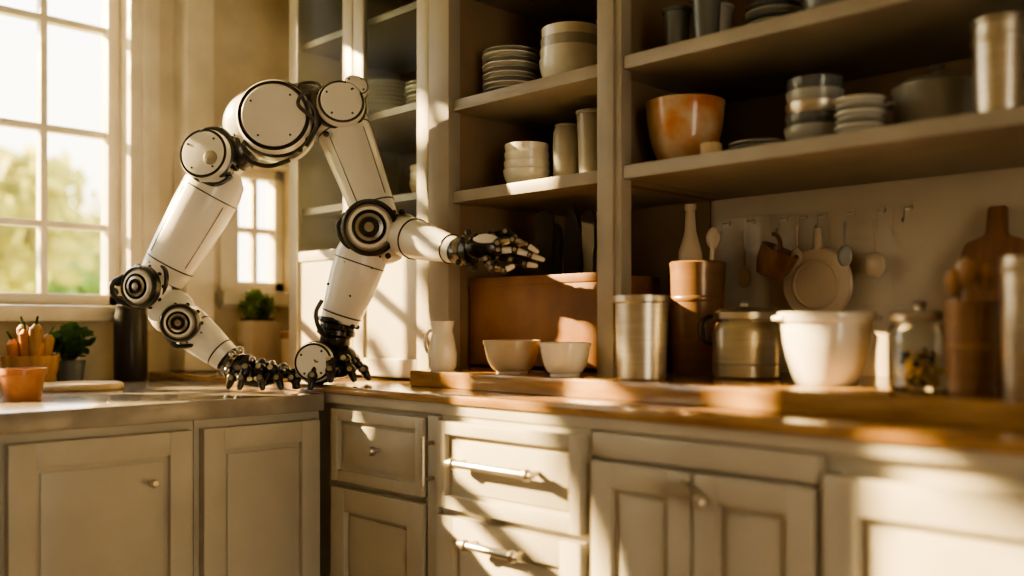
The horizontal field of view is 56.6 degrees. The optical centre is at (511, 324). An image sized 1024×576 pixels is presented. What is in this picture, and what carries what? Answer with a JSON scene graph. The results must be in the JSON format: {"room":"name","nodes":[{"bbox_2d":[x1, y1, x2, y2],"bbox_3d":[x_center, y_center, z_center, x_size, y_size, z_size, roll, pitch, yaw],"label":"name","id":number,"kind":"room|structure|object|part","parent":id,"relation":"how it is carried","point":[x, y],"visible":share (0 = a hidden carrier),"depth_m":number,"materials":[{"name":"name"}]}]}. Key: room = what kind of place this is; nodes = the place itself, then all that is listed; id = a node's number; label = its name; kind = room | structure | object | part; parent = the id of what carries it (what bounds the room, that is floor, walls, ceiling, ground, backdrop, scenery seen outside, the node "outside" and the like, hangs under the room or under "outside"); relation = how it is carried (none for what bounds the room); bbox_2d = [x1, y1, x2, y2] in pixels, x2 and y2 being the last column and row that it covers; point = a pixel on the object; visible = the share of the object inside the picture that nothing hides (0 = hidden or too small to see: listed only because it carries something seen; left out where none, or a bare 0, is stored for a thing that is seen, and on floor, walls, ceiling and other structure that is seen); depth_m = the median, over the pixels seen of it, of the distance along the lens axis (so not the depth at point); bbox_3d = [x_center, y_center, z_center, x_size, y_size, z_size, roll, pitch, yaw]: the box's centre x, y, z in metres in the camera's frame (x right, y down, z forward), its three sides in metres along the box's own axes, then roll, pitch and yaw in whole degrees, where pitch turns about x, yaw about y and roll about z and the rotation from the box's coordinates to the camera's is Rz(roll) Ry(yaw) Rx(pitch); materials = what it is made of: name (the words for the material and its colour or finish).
{"room":"kitchen","nodes":[
{"label":"kitchen","id":0,"kind":"room"},
{"bbox_2d":[0,0,288,380],"bbox_3d":[-2.277,-0.295,2.220,4.320,2.750,0.160,0,0,-45],"label":"wall","id":1,"kind":"structure","parent":0,"point":[251,37],"depth_m":3.34,"materials":[{"name":"beige paint"}]},
{"bbox_2d":[0,0,119,305],"bbox_3d":[-1.651,-0.700,2.846,0.930,1.280,0.060,0,0,-45],"label":"window","id":2,"kind":"structure","parent":1,"relation":"in","point":[109,31],"depth_m":3.07,"materials":[{"name":"white wood"}]},
{"bbox_2d":[0,0,159,330],"bbox_3d":[-2.224,-0.710,2.139,2.980,1.460,0.150,0,0,-45],"label":"trim","id":3,"kind":"structure","parent":1,"relation":"attached to","point":[143,16],"depth_m":3.12,"materials":[{"name":"beige wood"}]},
{"bbox_2d":[170,0,217,371],"bbox_3d":[-1.077,-0.757,3.226,0.130,1.825,0.115,0,0,-45],"label":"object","id":4,"kind":"structure","parent":1,"relation":"attached to","point":[193,19],"depth_m":3.19,"materials":[{"name":"beige paint"}]},
{"bbox_2d":[214,159,288,307],"bbox_3d":[-0.898,-0.355,3.465,0.390,0.590,0.110,0,0,-45],"label":"window frame","id":5,"kind":"structure","parent":1,"relation":"attached to","point":[227,295],"depth_m":3.35,"materials":[{"name":"beige wood"}]},
{"bbox_2d":[239,168,283,291],"bbox_3d":[-0.965,-0.350,3.532,0.230,0.460,0.060,0,0,-45],"label":"window","id":6,"kind":"structure","parent":1,"relation":"in","point":[274,230],"depth_m":3.56,"materials":[{"name":"white wood"}]},
{"bbox_2d":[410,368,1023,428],"bbox_3d":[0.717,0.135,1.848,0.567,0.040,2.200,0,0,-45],"label":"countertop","id":7,"kind":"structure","parent":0,"point":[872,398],"depth_m":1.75,"materials":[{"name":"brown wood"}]},
{"bbox_2d":[711,167,1023,376],"bbox_3d":[1.209,-0.295,1.845,0.120,2.750,5.700,0,0,-45],"label":"wall","id":8,"kind":"structure","parent":0,"point":[949,212],"depth_m":2.14,"materials":[{"name":"painted plaster"}]},
{"bbox_2d":[756,209,855,311],"label":"hanging utensils","id":9,"kind":"object","parent":8,"relation":"attached to","point":[817,276],"depth_m":2.20,"materials":[{"name":"wood"}]},
{"bbox_2d":[756,232,798,280],"bbox_3d":[0.622,-0.161,2.228,0.092,0.117,0.099,0,0,-45],"label":"mug","id":10,"kind":"object","parent":9,"relation":"on","point":[775,262],"depth_m":2.21,"materials":[{"name":"brown ceramic"}]},
{"bbox_2d":[865,207,885,278],"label":"spoon","id":11,"kind":"object","parent":8,"relation":"attached to","point":[875,264],"depth_m":2.10,"materials":[{"name":"wood"}]},
{"bbox_3d":[-0.283,1.105,0.354,4.500,0.050,5.700,0,0,-45],"label":"floor","id":12,"kind":"structure","parent":0,"visible":0},
{"bbox_2d":[0,421,192,575],"bbox_3d":[-1.226,0.650,2.400,0.418,0.859,1.062,0,0,-45],"label":"base cabinet","id":13,"kind":"object","parent":12,"relation":"on","point":[116,500],"visible":1,"depth_m":2.04,"materials":[{"name":"paint"}]},
{"bbox_2d":[0,378,323,434],"bbox_3d":[-1.423,0.198,2.224,1.632,0.045,1.038,0,0,-45],"label":"countertop","id":14,"kind":"structure","parent":13,"relation":"on","point":[152,400],"depth_m":2.20,"materials":[{"name":"beige stone"}]},
{"bbox_2d":[1,316,59,381],"bbox_3d":[-1.351,0.075,2.666,0.150,0.200,0.150,0,0,-45],"label":"basket","id":15,"kind":"object","parent":14,"relation":"on","point":[31,348],"visible":0.7,"depth_m":2.62,"materials":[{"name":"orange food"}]},
{"bbox_2d":[42,380,123,391],"bbox_3d":[-1.181,0.166,2.581,0.234,0.018,0.234,0,0,-45],"label":"round wooden tray","id":16,"kind":"object","parent":14,"relation":"on","point":[84,385],"visible":0.77,"depth_m":2.51,"materials":[{"name":"brown wood"}]},
{"bbox_2d":[193,411,319,575],"bbox_3d":[-0.967,0.650,2.681,0.343,0.859,1.031,0,0,-45],"label":"base cabinet","id":17,"kind":"object","parent":12,"relation":"on","point":[256,479],"visible":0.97,"depth_m":2.31,"materials":[{"name":"paint"}]},
{"bbox_2d":[319,402,336,575],"bbox_3d":[-0.580,0.640,3.059,0.682,0.879,1.042,0,0,-45],"label":"base cabinet","id":18,"kind":"object","parent":12,"relation":"on","point":[326,482],"visible":0.02,"depth_m":2.48,"materials":[{"name":"paint"}]},
{"bbox_2d":[331,404,442,575],"bbox_3d":[-0.079,0.640,2.517,0.742,0.880,0.428,0,0,-45],"label":"base cabinet","id":19,"kind":"object","parent":12,"relation":"on","point":[384,508],"visible":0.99,"depth_m":2.27,"materials":[{"name":"paint"}]},
{"bbox_2d":[437,414,596,575],"bbox_3d":[0.220,0.640,2.200,0.767,0.880,0.438,0,0,-45],"label":"base cabinet","id":20,"kind":"object","parent":12,"relation":"on","point":[514,497],"visible":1,"depth_m":1.94,"materials":[{"name":"paint"}]},
{"bbox_2d":[591,430,825,575],"bbox_3d":[0.551,0.640,1.887,0.742,0.880,0.468,0,0,-45],"label":"base cabinet","id":21,"kind":"object","parent":12,"relation":"on","point":[661,506],"visible":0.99,"depth_m":1.63,"materials":[{"name":"paint"}]},
{"bbox_2d":[823,453,1023,575],"bbox_3d":[0.890,0.640,1.548,0.742,0.880,0.488,0,0,-45],"label":"base cabinet","id":22,"kind":"object","parent":12,"relation":"on","point":[882,517],"visible":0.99,"depth_m":1.38,"materials":[{"name":"paint"}]},
{"bbox_3d":[-1.820,0.651,1.806,0.418,0.859,1.062,0,0,-45],"label":"base cabinet","id":23,"kind":"object","parent":12,"relation":"on","visible":0},
{"bbox_2d":[149,370,1023,472],"bbox_3d":[0.241,0.177,2.220,3.398,0.045,0.715,0,0,45],"label":"countertop","id":24,"kind":"structure","parent":23,"relation":"on","point":[981,447],"depth_m":1.65,"materials":[{"name":"brown wood"}]},
{"bbox_2d":[0,367,46,401],"bbox_3d":[-1.135,0.138,2.203,0.104,0.075,0.104,0,0,-45],"label":"terracotta pot","id":25,"kind":"object","parent":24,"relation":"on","point":[18,384],"visible":1,"depth_m":2.17,"materials":[{"name":"ceramic"}]},
{"bbox_2d":[51,321,95,380],"bbox_3d":[-1.312,0.082,2.832,0.125,0.186,0.122,0,0,-45],"label":"potted herb","id":26,"kind":"object","parent":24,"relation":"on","point":[69,341],"visible":0.91,"depth_m":2.81,"materials":[{"name":"plant"}]},
{"bbox_2d":[113,304,147,381],"bbox_3d":[-1.195,0.052,2.977,0.100,0.246,0.100,0,0,-45],"label":"tin","id":27,"kind":"object","parent":24,"relation":"on","point":[130,325],"visible":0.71,"depth_m":2.94,"materials":[{"name":"black metal"}]},
{"bbox_2d":[237,289,276,363],"bbox_3d":[-0.876,0.015,3.272,0.123,0.281,0.128,0,0,-45],"label":"potted plant","id":28,"kind":"object","parent":24,"relation":"on","point":[256,332],"visible":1,"depth_m":3.24,"materials":[{"name":"green plant"}]},
{"bbox_2d":[280,331,288,364],"bbox_3d":[-0.693,0.087,3.239,0.148,0.135,0.128,0,0,-45],"label":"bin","id":29,"kind":"object","parent":24,"relation":"on","point":[284,335],"visible":0.15,"depth_m":3.21,"materials":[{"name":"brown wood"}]},
{"bbox_2d":[109,75,544,390],"bbox_3d":[-0.459,-0.244,2.448,1.170,0.825,0.307,0,0,16],"label":"robot arm","id":30,"kind":"object","parent":24,"relation":"on","point":[276,122],"visible":1,"depth_m":2.45,"materials":[{"name":"metal"}]},
{"bbox_3d":[-0.847,-0.264,2.520,0.265,0.352,0.157,0,0,0],"label":"arm","id":31,"kind":"part","parent":30,"relation":"part of"},
{"bbox_3d":[-0.406,-0.397,2.525,0.256,0.477,0.156,0,0,0],"label":"arm","id":32,"kind":"part","parent":30,"relation":"part of"},
{"bbox_2d":[289,0,429,378],"bbox_3d":[-0.311,-0.608,2.958,0.448,1.525,0.707,0,0,-45],"label":"cabinet","id":33,"kind":"object","parent":24,"relation":"on","point":[385,43],"visible":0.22,"depth_m":2.74,"materials":[{"name":"paint"}]},
{"bbox_3d":[-0.587,-0.583,2.931,0.020,1.455,0.345,0,0,-45],"label":"door","id":34,"kind":"part","parent":33,"relation":"part of","materials":[{"name":"paint"}]},
{"bbox_3d":[-0.341,-0.583,2.685,0.020,1.455,0.345,0,0,-45],"label":"door","id":35,"kind":"part","parent":33,"relation":"part of","materials":[{"name":"paint"}]},
{"bbox_2d":[423,321,456,370],"bbox_3d":[-0.179,0.052,2.424,0.076,0.125,0.088,0,0,-25],"label":"milk pitcher","id":36,"kind":"object","parent":24,"relation":"on","point":[442,351],"visible":1,"depth_m":2.39,"materials":[{"name":"white ceramic"}]},
{"bbox_2d":[483,340,540,373],"bbox_3d":[0.000,0.075,2.270,0.138,0.079,0.138,0,0,-45],"label":"bowl","id":37,"kind":"object","parent":24,"relation":"on","point":[504,356],"visible":1,"depth_m":2.22,"materials":[{"name":"beige ceramic"}]},
{"bbox_2d":[468,272,660,373],"bbox_3d":[0.130,-0.004,2.456,0.253,0.238,0.444,0,0,-45],"label":"crate","id":38,"kind":"object","parent":24,"relation":"on","point":[553,307],"visible":0.67,"depth_m":2.35,"materials":[{"name":"wood"}]},
{"bbox_2d":[536,211,554,274],"bbox_3d":[0.085,-0.093,2.404,0.048,0.390,0.018,0,0,22],"label":"kitchen knife","id":39,"kind":"object","parent":38,"relation":"in","point":[545,222],"visible":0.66,"depth_m":2.40,"materials":[{"name":"black"}]},
{"bbox_2d":[553,223,562,273],"bbox_3d":[0.113,-0.083,2.517,0.044,0.370,0.018,0,0,22],"label":"kitchen knife","id":40,"kind":"object","parent":38,"relation":"in","point":[557,262],"visible":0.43,"depth_m":2.51,"materials":[{"name":"black"}]},
{"bbox_2d":[562,202,582,273],"bbox_3d":[0.153,-0.102,2.365,0.054,0.407,0.018,0,0,22],"label":"kitchen knife","id":41,"kind":"object","parent":38,"relation":"in","point":[572,236],"visible":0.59,"depth_m":2.36,"materials":[{"name":"black"}]},
{"bbox_2d":[582,210,596,272],"bbox_3d":[0.187,-0.088,2.302,0.036,0.380,0.018,0,0,22],"label":"kitchen knife","id":42,"kind":"object","parent":38,"relation":"in","point":[589,220],"visible":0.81,"depth_m":2.29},
{"bbox_2d":[539,342,590,376],"bbox_3d":[0.120,0.077,2.150,0.118,0.076,0.118,0,0,-45],"label":"bowl","id":43,"kind":"object","parent":24,"relation":"on","point":[560,359],"visible":1,"depth_m":2.11,"materials":[{"name":"white ceramic"}]},
{"bbox_2d":[613,295,670,380],"bbox_3d":[0.272,0.026,1.990,0.120,0.177,0.120,0,0,-45],"label":"steel canister","id":44,"kind":"object","parent":24,"relation":"on","point":[641,320],"visible":1,"depth_m":1.94,"materials":[{"name":"silver metal"}]},
{"bbox_2d":[668,204,725,373],"bbox_3d":[0.442,-0.088,2.273,0.138,0.406,0.138,0,0,-45],"label":"utensil crock","id":45,"kind":"object","parent":24,"relation":"on","point":[696,284],"visible":0.88,"depth_m":2.22,"materials":[{"name":"orange metal"}]},
{"bbox_2d":[429,0,1023,376],"bbox_3d":[0.732,-0.627,1.903,0.466,1.485,2.255,0,0,-45],"label":"open shelving","id":46,"kind":"object","parent":24,"relation":"on","point":[638,199],"visible":0.72,"depth_m":2.13,"materials":[{"name":"paint"}]},
{"bbox_3d":[-0.033,-0.603,2.674,0.458,1.435,0.082,0,0,-45],"label":"panel","id":47,"kind":"part","parent":46,"relation":"part of","materials":[{"name":"paint"}]},
{"bbox_2d":[482,45,539,92],"bbox_3d":[-0.003,-0.656,2.521,0.157,0.132,0.156,0,0,-45],"label":"plate stack","id":48,"kind":"object","parent":46,"relation":"on","point":[503,66],"visible":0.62,"depth_m":2.46,"materials":[{"name":"white ceramic"}]},
{"bbox_2d":[503,141,550,183],"bbox_3d":[0.039,-0.408,2.464,0.124,0.116,0.124,0,0,-45],"label":"bowls","id":49,"kind":"object","parent":46,"relation":"on","point":[524,160],"visible":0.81,"depth_m":2.41,"materials":[{"name":"white ceramic"}]},
{"bbox_3d":[0.765,-0.885,1.878,0.450,0.030,2.174,0,0,-45],"label":"shelf","id":50,"kind":"part","parent":46,"relation":"part of","materials":[{"name":"paint"}]},
{"bbox_2d":[553,123,578,176],"bbox_3d":[0.138,-0.428,2.408,0.070,0.156,0.070,0,0,-45],"label":"ceramic vase","id":51,"kind":"object","parent":46,"relation":"on","point":[565,135],"visible":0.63,"depth_m":2.38,"materials":[{"name":"beige ceramic"}]},
{"bbox_2d":[539,21,596,77],"bbox_3d":[0.148,-0.666,2.397,0.160,0.153,0.160,0,0,-45],"label":"bowls","id":52,"kind":"object","parent":46,"relation":"on","point":[566,46],"visible":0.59,"depth_m":2.33,"materials":[{"name":"white ceramic"}]},
{"bbox_2d":[576,108,596,172],"bbox_3d":[0.195,-0.439,2.351,0.074,0.178,0.074,0,0,-45],"label":"tumbler","id":53,"kind":"object","parent":46,"relation":"on","point":[586,118],"visible":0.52,"depth_m":2.32,"materials":[{"name":"beige ceramic"}]},
{"bbox_2d":[662,5,691,44],"bbox_3d":[0.364,-0.642,2.097,0.066,0.105,0.066,0,0,-45],"label":"cup","id":54,"kind":"object","parent":46,"relation":"on","point":[676,17],"visible":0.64,"depth_m":2.07,"materials":[{"name":"ceramic"}]},
{"bbox_2d":[645,94,725,159],"bbox_3d":[0.389,-0.424,2.135,0.178,0.149,0.178,0,0,-45],"label":"patterned bowl","id":55,"kind":"object","parent":46,"relation":"on","point":[677,124],"visible":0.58,"depth_m":2.07,"materials":[{"name":"orange ceramic"}]},
{"bbox_2d":[691,0,721,37],"bbox_3d":[0.414,-0.642,2.019,0.066,0.105,0.066,0,0,-45],"label":"cup","id":56,"kind":"object","parent":46,"relation":"on","point":[706,13],"visible":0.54,"depth_m":2.00,"materials":[{"name":"ceramic"}]},
{"bbox_2d":[700,140,721,153],"bbox_3d":[0.416,-0.368,1.988,0.044,0.036,0.044,0,0,-45],"label":"votive candle","id":57,"kind":"object","parent":46,"relation":"on","point":[706,147],"visible":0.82,"depth_m":1.97,"materials":[{"name":"beige wax"}]},
{"bbox_2d":[719,2,733,31],"bbox_3d":[0.453,-0.642,2.079,0.066,0.105,0.066,0,0,-45],"label":"cup","id":58,"kind":"object","parent":46,"relation":"on","point":[727,9],"visible":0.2,"depth_m":2.05,"materials":[{"name":"grey ceramic"}]},
{"bbox_3d":[0.765,-0.575,1.878,0.450,0.030,2.174,0,0,-45],"label":"shelf","id":59,"kind":"part","parent":46,"relation":"part of","materials":[{"name":"paint"}]},
{"bbox_3d":[0.765,-0.335,1.878,0.450,0.030,2.174,0,0,-45],"label":"shelf","id":60,"kind":"part","parent":46,"relation":"part of","materials":[{"name":"paint"}]},
{"bbox_2d":[728,138,785,149],"bbox_3d":[0.523,-0.367,2.021,0.125,0.035,0.127,0,0,-45],"label":"saucers","id":61,"kind":"object","parent":46,"relation":"on","point":[760,141],"visible":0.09,"depth_m":1.97,"materials":[{"name":"grey ceramic"}]},
{"bbox_2d":[745,0,802,24],"bbox_3d":[0.551,-0.627,1.994,0.122,0.075,0.124,0,0,-45],"label":"plate stack","id":62,"kind":"object","parent":46,"relation":"on","point":[762,10],"visible":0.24,"depth_m":1.95,"materials":[{"name":"grey ceramic"}]},
{"bbox_2d":[784,74,843,140],"bbox_3d":[0.615,-0.423,1.930,0.120,0.146,0.120,0,0,-45],"label":"bowls","id":63,"kind":"object","parent":46,"relation":"on","point":[810,108],"visible":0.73,"depth_m":1.88,"materials":[{"name":"grey ceramic"}]},
{"bbox_2d":[802,0,842,10],"bbox_3d":[0.636,-0.626,1.881,0.120,0.072,0.120,0,0,-45],"label":"bowls","id":64,"kind":"object","parent":46,"relation":"on","point":[807,4],"visible":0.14,"depth_m":1.85,"materials":[{"name":"ceramic"}]},
{"bbox_2d":[833,94,886,132],"bbox_3d":[0.665,-0.390,1.817,0.097,0.080,0.096,0,0,-45],"label":"plate stack","id":65,"kind":"object","parent":46,"relation":"on","point":[862,111],"visible":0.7,"depth_m":1.78,"materials":[{"name":"grey ceramic"}]},
{"bbox_2d":[885,64,973,124],"bbox_3d":[0.824,-0.427,1.842,0.166,0.155,0.179,0,0,-45],"label":"cooking pot","id":66,"kind":"object","parent":46,"relation":"on","point":[938,94],"visible":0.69,"depth_m":1.78,"materials":[{"name":"grey ceramic"}]},
{"bbox_2d":[970,12,1023,112],"bbox_3d":[0.838,-0.435,1.614,0.094,0.170,0.118,0,0,-12],"label":"canister","id":67,"kind":"object","parent":46,"relation":"on","point":[997,43],"visible":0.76,"depth_m":1.59,"materials":[{"name":"metal"}]},
{"bbox_2d":[698,301,780,379],"bbox_3d":[0.500,0.032,2.046,0.144,0.166,0.152,0,0,-45],"label":"metal pot","id":68,"kind":"object","parent":24,"relation":"on","point":[745,343],"visible":0.96,"depth_m":1.99,"materials":[{"name":"metal"}]},
{"bbox_2d":[771,311,881,386],"bbox_3d":[0.605,0.045,1.828,0.184,0.140,0.184,0,0,-45],"label":"mixing bowl","id":69,"kind":"object","parent":24,"relation":"on","point":[822,348],"visible":1,"depth_m":1.76,"materials":[{"name":"white ceramic"}]},
{"bbox_2d":[888,301,946,391],"bbox_3d":[0.718,0.036,1.672,0.106,0.157,0.106,0,0,-45],"label":"pasta jar","id":70,"kind":"object","parent":24,"relation":"on","point":[916,338],"visible":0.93,"depth_m":1.63,"materials":[{"name":"clear glass"}]},
{"bbox_2d":[941,257,1000,395],"bbox_3d":[0.760,0.001,1.573,0.090,0.229,0.090,0,0,-45],"label":"holder","id":71,"kind":"object","parent":24,"relation":"on","point":[971,345],"visible":0.99,"depth_m":1.54,"materials":[{"name":"orange metal"}]},
{"bbox_2d":[957,205,1023,382],"bbox_3d":[0.977,-0.064,1.925,0.061,0.359,0.140,0,0,-45],"label":"cutting board","id":72,"kind":"object","parent":24,"relation":"on","point":[996,242],"visible":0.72,"depth_m":1.93,"materials":[{"name":"brown wood"}]},
{"bbox_2d":[998,256,1023,400],"bbox_3d":[0.797,0.005,1.458,0.078,0.220,0.099,0,0,-13],"label":"tumbler","id":73,"kind":"object","parent":24,"relation":"on","point":[1011,268],"visible":1,"depth_m":1.45,"materials":[{"name":"metal"}]},
{"label":"outside","id":74,"kind":"structure","parent":0,"visible":0},
{"bbox_3d":[-18.880,1.630,33.022,100.000,0.100,66.600,0,0,-45],"label":"lawn","id":75,"kind":"structure","parent":74,"visible":0},
{"bbox_2d":[0,143,100,292],"bbox_3d":[-4.518,-0.005,8.182,1.877,3.197,2.307,0,0,-45],"label":"tree","id":76,"kind":"object","parent":75,"relation":"on","point":[17,171],"visible":0.7,"depth_m":7.83,"materials":[{"name":"green plant"}]},
{"bbox_2d":[23,246,100,293],"bbox_3d":[-4.934,0.297,10.603,1.621,2.599,1.798,0,0,-20],"label":"tree","id":77,"kind":"object","parent":75,"relation":"on","point":[90,283],"visible":0.09,"depth_m":10.23,"materials":[{"name":"green plant"}]},
{"bbox_2d":[66,198,100,287],"bbox_3d":[-7.610,-0.445,16.371,3.426,4.071,3.138,0,0,11],"label":"tree","id":78,"kind":"object","parent":75,"relation":"on","point":[92,234],"visible":0.04,"depth_m":16.15,"materials":[{"name":"green plant"}]}
]}

